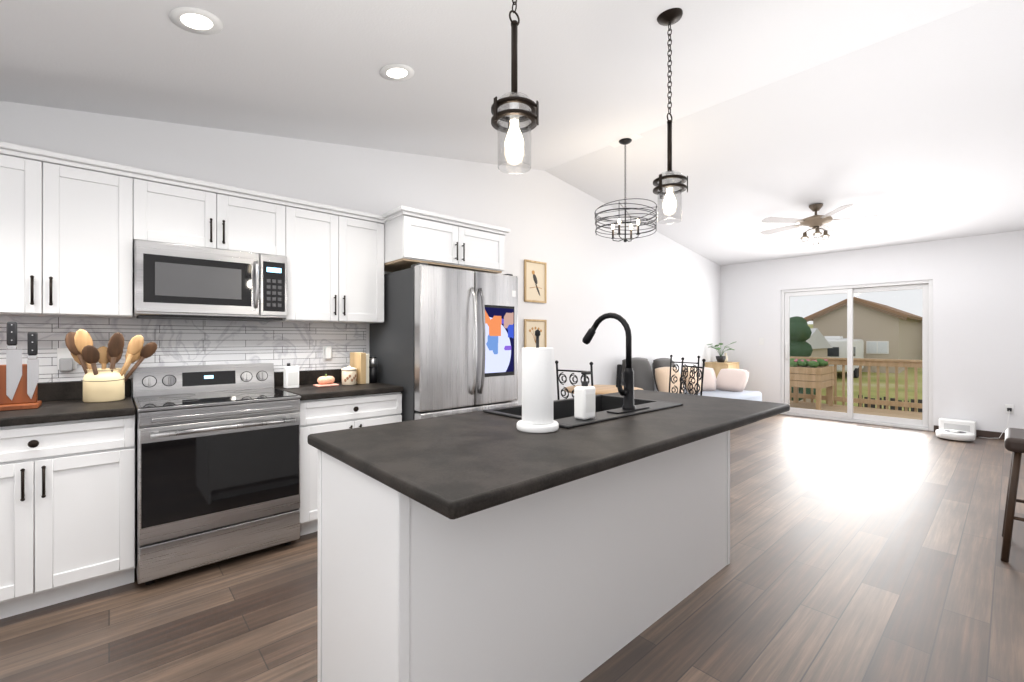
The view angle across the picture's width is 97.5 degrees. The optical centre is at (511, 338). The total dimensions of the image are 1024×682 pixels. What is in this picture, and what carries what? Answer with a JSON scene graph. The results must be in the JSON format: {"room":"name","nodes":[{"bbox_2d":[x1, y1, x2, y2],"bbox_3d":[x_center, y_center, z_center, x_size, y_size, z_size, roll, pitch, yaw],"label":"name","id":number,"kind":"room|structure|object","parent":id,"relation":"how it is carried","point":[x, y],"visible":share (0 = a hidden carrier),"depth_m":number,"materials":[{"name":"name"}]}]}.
{"room":"kitchen","nodes":[
{"label":"kitchen","id":0,"kind":"room"},
{"bbox_2d":[0,101,719,404],"bbox_3d":[0.066,-0.365,4.943,10.200,3.250,0.150,0,0,-42],"label":"wall","id":1,"kind":"structure","parent":0,"point":[658,292],"depth_m":4.82,"materials":[{"name":"white paint"}]},
{"bbox_2d":[0,145,63,316],"bbox_3d":[-2.574,-0.511,2.241,0.464,0.782,0.341,0,0,-42],"label":"upper cabinet","id":2,"kind":"object","parent":1,"relation":"attached to","point":[31,184],"depth_m":2.20,"materials":[{"name":"white wood"}]},
{"bbox_2d":[64,157,135,317],"bbox_3d":[-2.340,-0.511,2.451,0.404,0.782,0.341,0,0,-42],"label":"upper cabinet","id":3,"kind":"object","parent":1,"relation":"attached to","point":[73,228],"depth_m":2.37,"materials":[{"name":"white wood"}]},
{"bbox_2d":[0,316,365,382],"bbox_3d":[-2.376,0.064,2.644,3.155,0.363,0.008,0,0,-42],"label":"backsplash","id":4,"kind":"structure","parent":1,"relation":"attached to","point":[280,345],"depth_m":2.94,"materials":[{"name":"tile"}]},
{"bbox_2d":[57,348,76,371],"bbox_3d":[-2.488,0.120,2.511,0.080,0.130,0.040,0,0,-42],"label":"wall outlet","id":5,"kind":"object","parent":4,"relation":"attached to","point":[66,362],"visible":0.88,"depth_m":2.50,"materials":[{"name":"white plastic"}]},
{"bbox_2d":[323,346,331,359],"bbox_3d":[-1.421,0.115,3.471,0.070,0.110,0.036,0,0,-42],"label":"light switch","id":6,"kind":"object","parent":4,"relation":"attached to","point":[327,352],"visible":1,"depth_m":3.46,"materials":[{"name":"white plastic"}]},
{"bbox_2d":[136,173,231,249],"bbox_3d":[-2.023,-0.721,2.735,0.447,0.362,0.341,0,0,-42],"label":"upper cabinet","id":7,"kind":"object","parent":1,"relation":"attached to","point":[172,210],"depth_m":2.61,"materials":[{"name":"white wood"}]},
{"bbox_2d":[133,239,286,320],"bbox_3d":[-1.862,-0.328,2.802,0.764,0.416,0.456,0,0,-42],"label":"microwave","id":8,"kind":"object","parent":7,"relation":"attached to","point":[178,281],"visible":0.9,"depth_m":2.63,"materials":[{"name":"silver metal"}]},
{"bbox_2d":[38,369,341,400],"bbox_3d":[-2.371,0.296,2.637,3.152,0.101,0.022,0,0,-42],"label":"backsplash","id":9,"kind":"structure","parent":1,"relation":"attached to","point":[56,391],"depth_m":2.55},
{"bbox_2d":[232,189,287,256],"bbox_3d":[-1.779,-0.721,2.954,0.446,0.362,0.341,0,0,-42],"label":"upper cabinet","id":10,"kind":"object","parent":1,"relation":"attached to","point":[259,222],"depth_m":2.88,"materials":[{"name":"white wood"}]},
{"bbox_2d":[272,201,347,322],"bbox_3d":[-1.461,-0.511,3.240,0.410,0.782,0.341,0,0,-42],"label":"upper cabinet","id":11,"kind":"object","parent":1,"relation":"attached to","point":[317,259],"depth_m":3.12,"materials":[{"name":"white wood"}]},
{"bbox_2d":[328,205,387,323],"bbox_3d":[-1.244,-0.516,3.434,0.409,0.792,0.341,0,0,-42],"label":"upper cabinet","id":12,"kind":"object","parent":1,"relation":"attached to","point":[366,267],"depth_m":3.35,"materials":[{"name":"white wood"}]},
{"bbox_2d":[384,209,467,271],"bbox_3d":[-0.790,-0.746,3.644,0.540,0.332,0.636,0,0,-42],"label":"upper cabinet","id":13,"kind":"object","parent":1,"relation":"attached to","point":[411,237],"depth_m":3.39,"materials":[{"name":"white wood"}]},
{"bbox_2d":[462,221,507,272],"bbox_3d":[-0.477,-0.746,3.924,0.540,0.332,0.636,0,0,-42],"label":"upper cabinet","id":14,"kind":"object","parent":1,"relation":"attached to","point":[485,245],"depth_m":3.74,"materials":[{"name":"white wood"}]},
{"bbox_2d":[524,259,546,302],"bbox_3d":[0.262,-0.630,5.001,0.340,0.460,0.022,0,0,-42],"label":"picture","id":15,"kind":"object","parent":1,"relation":"attached to","point":[535,281],"visible":1,"depth_m":5.00,"materials":[{"name":"beige paper"}]},
{"bbox_2d":[524,319,546,347],"bbox_3d":[0.262,-0.035,5.001,0.340,0.350,0.022,0,0,-42],"label":"picture","id":16,"kind":"object","parent":1,"relation":"attached to","point":[531,326],"visible":0.71,"depth_m":4.99,"materials":[{"name":"beige paper"}]},
{"bbox_2d":[0,414,1023,681],"bbox_3d":[1.552,1.320,3.287,10.200,0.120,4.600,0,0,-42],"label":"floor","id":17,"kind":"structure","parent":0,"point":[860,552],"depth_m":2.17,"materials":[{"name":"brown wood"}]},
{"bbox_2d":[0,417,134,618],"bbox_3d":[-2.378,0.821,2.229,0.758,0.877,0.620,0,0,-42],"label":"base cabinet","id":18,"kind":"object","parent":17,"relation":"on","point":[67,493],"depth_m":2.09,"materials":[{"name":"white wood"}]},
{"bbox_2d":[0,397,134,428],"bbox_3d":[-2.712,0.363,1.913,1.678,0.038,0.645,0,0,-42],"label":"countertop","id":19,"kind":"structure","parent":18,"relation":"on","point":[49,412],"depth_m":2.15,"materials":[{"name":"black stone"}]},
{"bbox_2d":[0,322,41,410],"bbox_3d":[-2.533,0.127,2.134,0.400,0.435,0.180,0,0,-42],"label":"knife block","id":20,"kind":"object","parent":19,"relation":"on","point":[18,385],"visible":1,"depth_m":2.20,"materials":[{"name":"brown wood"}]},
{"bbox_2d":[65,329,156,402],"bbox_3d":[-2.218,0.147,2.499,0.383,0.394,0.226,0,0,-42],"label":"utensil crock","id":21,"kind":"object","parent":19,"relation":"on","point":[103,384],"visible":1,"depth_m":2.43,"materials":[{"name":"beige ceramic"}]},
{"bbox_2d":[132,363,300,584],"bbox_3d":[-1.765,0.718,2.693,0.762,1.085,0.730,0,0,-42],"label":"stove","id":22,"kind":"object","parent":17,"relation":"on","point":[217,463],"visible":1,"depth_m":2.46,"materials":[{"name":"silver metal"}]},
{"bbox_2d":[299,393,401,535],"bbox_3d":[-1.259,0.821,3.233,0.700,0.877,0.620,0,0,-42],"label":"base cabinet","id":23,"kind":"object","parent":17,"relation":"on","point":[337,413],"depth_m":2.89,"materials":[{"name":"white wood"}]},
{"bbox_2d":[274,381,402,400],"bbox_3d":[-1.251,0.363,3.224,0.700,0.038,0.645,0,0,-42],"label":"countertop","id":24,"kind":"structure","parent":23,"relation":"on","point":[307,392],"depth_m":3.03,"materials":[{"name":"black stone"}]},
{"bbox_2d":[284,363,298,388],"bbox_3d":[-1.532,0.258,3.119,0.085,0.172,0.071,0,0,-42],"label":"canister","id":25,"kind":"object","parent":24,"relation":"on","point":[291,376],"visible":1,"depth_m":3.09,"materials":[{"name":"white ceramic"}]},
{"bbox_2d":[313,374,338,386],"bbox_3d":[-1.340,0.301,3.238,0.150,0.086,0.110,0,0,-42],"label":"butter dish","id":26,"kind":"object","parent":24,"relation":"on","point":[325,381],"visible":1,"depth_m":3.21,"materials":[{"name":"pink"}]},
{"bbox_2d":[341,366,356,384],"bbox_3d":[-1.217,0.274,3.355,0.110,0.140,0.111,0,0,-42],"label":"canister","id":27,"kind":"object","parent":24,"relation":"on","point":[349,375],"visible":1,"depth_m":3.31,"materials":[{"name":"beige ceramic"}]},
{"bbox_2d":[350,352,368,383],"bbox_3d":[-1.174,0.227,3.461,0.075,0.235,0.200,0,0,-42],"label":"cutting board","id":28,"kind":"object","parent":24,"relation":"on","point":[359,361],"visible":0.77,"depth_m":3.39,"materials":[{"name":"brown wood"}]},
{"bbox_2d":[369,356,376,382],"bbox_3d":[-1.082,0.243,3.490,0.064,0.202,0.063,0,0,-42],"label":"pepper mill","id":29,"kind":"object","parent":24,"relation":"on","point":[372,369],"visible":0.9,"depth_m":3.46,"materials":[{"name":"black plastic"}]},
{"bbox_2d":[370,263,517,421],"bbox_3d":[-0.536,0.365,3.674,0.926,1.790,0.874,0,0,-42],"label":"fridge","id":30,"kind":"object","parent":17,"relation":"on","point":[443,341],"visible":0.67,"depth_m":3.33,"materials":[{"name":"grey metal"}]},
{"bbox_2d":[318,394,729,681],"bbox_3d":[0.314,0.797,2.024,2.059,0.925,0.734,0,0,-42],"label":"kitchen island","id":31,"kind":"object","parent":17,"relation":"on","point":[578,580],"visible":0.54,"depth_m":1.51,"materials":[{"name":"white wood"}]},
{"bbox_2d":[307,389,789,518],"bbox_3d":[0.363,0.364,1.992,2.140,0.038,0.920,0,0,-42],"label":"island countertop","id":32,"kind":"structure","parent":31,"relation":"on","point":[455,466],"depth_m":1.43,"materials":[{"name":"stone"}]},
{"bbox_2d":[517,329,558,432],"bbox_3d":[0.097,0.154,1.706,0.160,0.379,0.160,0,0,-42],"label":"paper towel","id":33,"kind":"object","parent":32,"relation":"on","point":[537,389],"visible":1,"depth_m":1.65,"materials":[{"name":"white paper"}]},
{"bbox_2d":[574,371,594,419],"bbox_3d":[0.303,0.236,1.870,0.080,0.196,0.061,0,0,-42],"label":"soap bottle","id":34,"kind":"object","parent":32,"relation":"on","point":[584,400],"visible":1,"depth_m":1.85,"materials":[{"name":"white plastic"}]},
{"bbox_2d":[582,313,649,413],"bbox_3d":[0.464,0.105,2.178,0.260,0.458,0.302,0,0,-42],"label":"faucet","id":35,"kind":"object","parent":32,"relation":"on","point":[627,392],"visible":0.98,"depth_m":2.08,"materials":[{"name":"black metal"}]},
{"bbox_2d":[555,360,592,399],"bbox_3d":[0.653,0.727,3.926,0.453,1.069,0.452,0,0,40],"label":"chair","id":36,"kind":"object","parent":17,"relation":"on","point":[560,374],"visible":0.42,"depth_m":3.83,"materials":[{"name":"black metal"}]},
{"bbox_2d":[565,385,642,394],"bbox_3d":[0.906,0.878,4.441,0.770,0.763,0.770,0,0,-42],"label":"bistro table","id":37,"kind":"object","parent":17,"relation":"on","point":[603,389],"visible":0.17,"depth_m":4.45,"materials":[{"name":"brown wood"}]},
{"bbox_2d":[669,355,699,394],"bbox_3d":[1.792,0.727,4.966,0.452,1.069,0.452,0,0,-38],"label":"chair","id":38,"kind":"object","parent":17,"relation":"on","point":[671,362],"visible":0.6,"depth_m":5.12,"materials":[{"name":"black metal"}]},
{"bbox_2d":[622,357,761,429],"bbox_3d":[2.573,0.760,6.393,2.470,1.001,1.000,0,0,-42],"label":"sofa","id":39,"kind":"object","parent":17,"relation":"on","point":[728,383],"visible":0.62,"depth_m":6.41,"materials":[{"name":"grey fabric"}]},
{"bbox_2d":[679,357,705,395],"bbox_3d":[1.546,0.727,4.309,0.452,1.069,0.452,0,0,-12],"label":"chair","id":40,"kind":"object","parent":17,"relation":"on","point":[693,370],"visible":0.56,"depth_m":4.33,"materials":[{"name":"black metal"}]},
{"bbox_2d":[705,361,739,377],"bbox_3d":[3.627,0.835,7.727,0.500,0.850,0.412,0,0,-42],"label":"side table","id":41,"kind":"object","parent":17,"relation":"on","point":[716,366],"visible":0.21,"depth_m":7.58,"materials":[{"name":"brown wood"}]},
{"bbox_2d":[708,342,734,361],"bbox_3d":[3.555,0.232,7.641,0.526,0.355,0.447,0,0,-42],"label":"potted plant","id":42,"kind":"object","parent":41,"relation":"on","point":[720,358],"visible":1,"depth_m":7.60,"materials":[{"name":"green plant"}]},
{"bbox_2d":[857,424,889,428],"bbox_3d":[5.137,1.257,6.389,0.100,0.004,0.370,0,0,-42],"label":"floor vent","id":43,"kind":"object","parent":17,"relation":"in","point":[873,426],"visible":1,"depth_m":6.40,"materials":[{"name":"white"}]},
{"bbox_2d":[936,418,975,440],"bbox_3d":[5.621,1.160,5.688,0.595,0.200,0.350,0,0,-42],"label":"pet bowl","id":44,"kind":"object","parent":17,"relation":"on","point":[957,429],"visible":0.98,"depth_m":5.69,"materials":[{"name":"white plastic"}]},
{"bbox_2d":[1000,428,1023,562],"bbox_3d":[3.111,0.911,2.522,0.492,0.702,0.492,0,0,-42],"label":"stool","id":45,"kind":"object","parent":17,"relation":"on","point":[1014,441],"visible":1,"depth_m":2.53,"materials":[{"name":"brown wood"}]},
{"bbox_2d":[0,0,1023,265],"bbox_3d":[1.552,-1.575,3.287,10.200,1.070,4.600,0,0,-42],"label":"ceiling","id":46,"kind":"structure","parent":0,"point":[906,116],"depth_m":3.00,"materials":[{"name":"white paint"}]},
{"bbox_2d":[169,7,222,34],"bbox_3d":[-1.354,-1.362,1.929,0.192,0.034,0.194,0,0,-42],"label":"recessed light","id":47,"kind":"object","parent":46,"relation":"in","point":[195,20],"visible":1,"depth_m":1.92,"materials":[{"name":"white plastic"}]},
{"bbox_2d":[380,64,413,80],"bbox_3d":[-0.654,-1.512,2.557,0.192,0.034,0.194,0,0,-42],"label":"recessed light","id":48,"kind":"object","parent":46,"relation":"in","point":[396,72],"visible":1,"depth_m":2.55,"materials":[{"name":"white plastic"}]},
{"bbox_2d":[491,0,538,173],"bbox_3d":[0.006,-1.047,1.591,0.171,0.887,0.166,0,0,-42],"label":"pendant light","id":49,"kind":"object","parent":46,"relation":"hanging from","point":[513,142],"visible":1,"depth_m":1.58,"materials":[{"name":"brown metal"}]},
{"bbox_2d":[595,133,656,241],"bbox_3d":[1.091,-1.416,4.324,0.585,0.983,0.585,0,0,-42],"label":"chandelier","id":50,"kind":"object","parent":46,"relation":"hanging from","point":[628,139],"visible":1,"depth_m":4.30,"materials":[{"name":"black metal"}]},
{"bbox_2d":[653,8,687,223],"bbox_3d":[0.810,-1.134,2.312,0.171,1.060,0.166,0,0,-42],"label":"pendant light","id":51,"kind":"object","parent":46,"relation":"hanging from","point":[670,17],"visible":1,"depth_m":2.30,"materials":[{"name":"brown metal"}]},
{"bbox_2d":[761,203,888,244],"bbox_3d":[3.641,-1.346,5.371,1.267,0.470,1.317,0,0,-42],"label":"ceiling fan","id":52,"kind":"object","parent":46,"relation":"hanging from","point":[815,222],"visible":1,"depth_m":5.29,"materials":[{"name":"brown metal"}]},
{"bbox_2d":[720,230,1023,432],"bbox_3d":[5.292,-0.070,6.643,0.150,2.660,4.300,0,0,-42],"label":"wall","id":53,"kind":"structure","parent":0,"point":[978,329],"depth_m":5.99,"materials":[{"name":"white paint"}]},
{"bbox_2d":[781,279,932,430],"bbox_3d":[5.130,0.230,6.813,0.133,2.060,1.850,0,0,-42],"label":"door frame","id":54,"kind":"structure","parent":53,"relation":"attached to","point":[926,421],"depth_m":6.75,"materials":[{"name":"white plastic"}]},
{"bbox_2d":[934,425,1004,439],"bbox_3d":[6.169,1.218,5.540,0.015,0.085,1.411,0,0,-42],"label":"baseboard","id":55,"kind":"structure","parent":53,"relation":"attached to","point":[988,434],"depth_m":5.68,"materials":[{"name":"brown"}]},
{"bbox_2d":[982,404,1013,437],"bbox_3d":[6.045,1.037,5.613,0.102,0.435,0.301,0,0,-42],"label":"cable","id":56,"kind":"object","parent":53,"relation":"attached to","point":[1009,409],"visible":1,"depth_m":5.55,"materials":[{"name":"white plastic"}]},
{"label":"outside","id":57,"kind":"structure","parent":0,"visible":0},
{"bbox_2d":[808,324,921,410],"bbox_3d":[60.331,0.918,58.915,151.500,10.484,160.000,0,0,-42],"label":"lawn","id":58,"kind":"structure","parent":57,"point":[901,389],"depth_m":25.92,"materials":[{"name":"green plant"}]},
{"bbox_2d":[790,316,815,400],"bbox_3d":[11.114,1.365,17.799,2.232,4.480,2.268,0,0,-42],"label":"tree","id":59,"kind":"object","parent":58,"relation":"on","point":[797,348],"depth_m":17.28,"materials":[{"name":"green plant"}]},
{"bbox_2d":[806,328,832,356],"bbox_3d":[15.888,1.489,28.712,6.800,4.158,6.200,0,0,-42],"label":"shed","id":60,"kind":"object","parent":58,"relation":"on","point":[820,350],"depth_m":26.69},
{"bbox_2d":[824,336,863,377],"bbox_3d":[22.207,1.232,30.788,4.220,2.765,2.610,0,0,-42],"label":"trailer","id":61,"kind":"object","parent":58,"relation":"on","point":[838,348],"depth_m":29.25,"materials":[{"name":"white"}]},
{"bbox_2d":[790,356,921,419],"bbox_3d":[6.053,2.225,7.782,2.495,3.670,5.620,0,0,-42],"label":"deck","id":62,"kind":"object","parent":58,"relation":"on","point":[896,364],"depth_m":8.50,"materials":[{"name":"brown wood"}]},
{"bbox_2d":[790,358,833,409],"bbox_3d":[5.731,0.856,8.736,0.924,0.929,0.694,0,0,-42],"label":"planter","id":63,"kind":"object","parent":62,"relation":"on","point":[821,368],"depth_m":8.42,"materials":[{"name":"brown wood"}]},
{"bbox_2d":[800,394,921,411],"bbox_3d":[13.358,2.968,11.361,10.060,2.136,9.950,0,0,-42],"label":"fence","id":64,"kind":"object","parent":58,"relation":"on","point":[891,407],"depth_m":17.28,"materials":[{"name":"grey"}]},
{"bbox_2d":[804,297,921,373],"bbox_3d":[28.966,-0.037,36.282,12.420,5.866,6.075,0,0,-42],"label":"house","id":65,"kind":"structure","parent":58,"relation":"on","point":[902,339],"depth_m":31.95,"materials":[{"name":"beige"}]}
]}

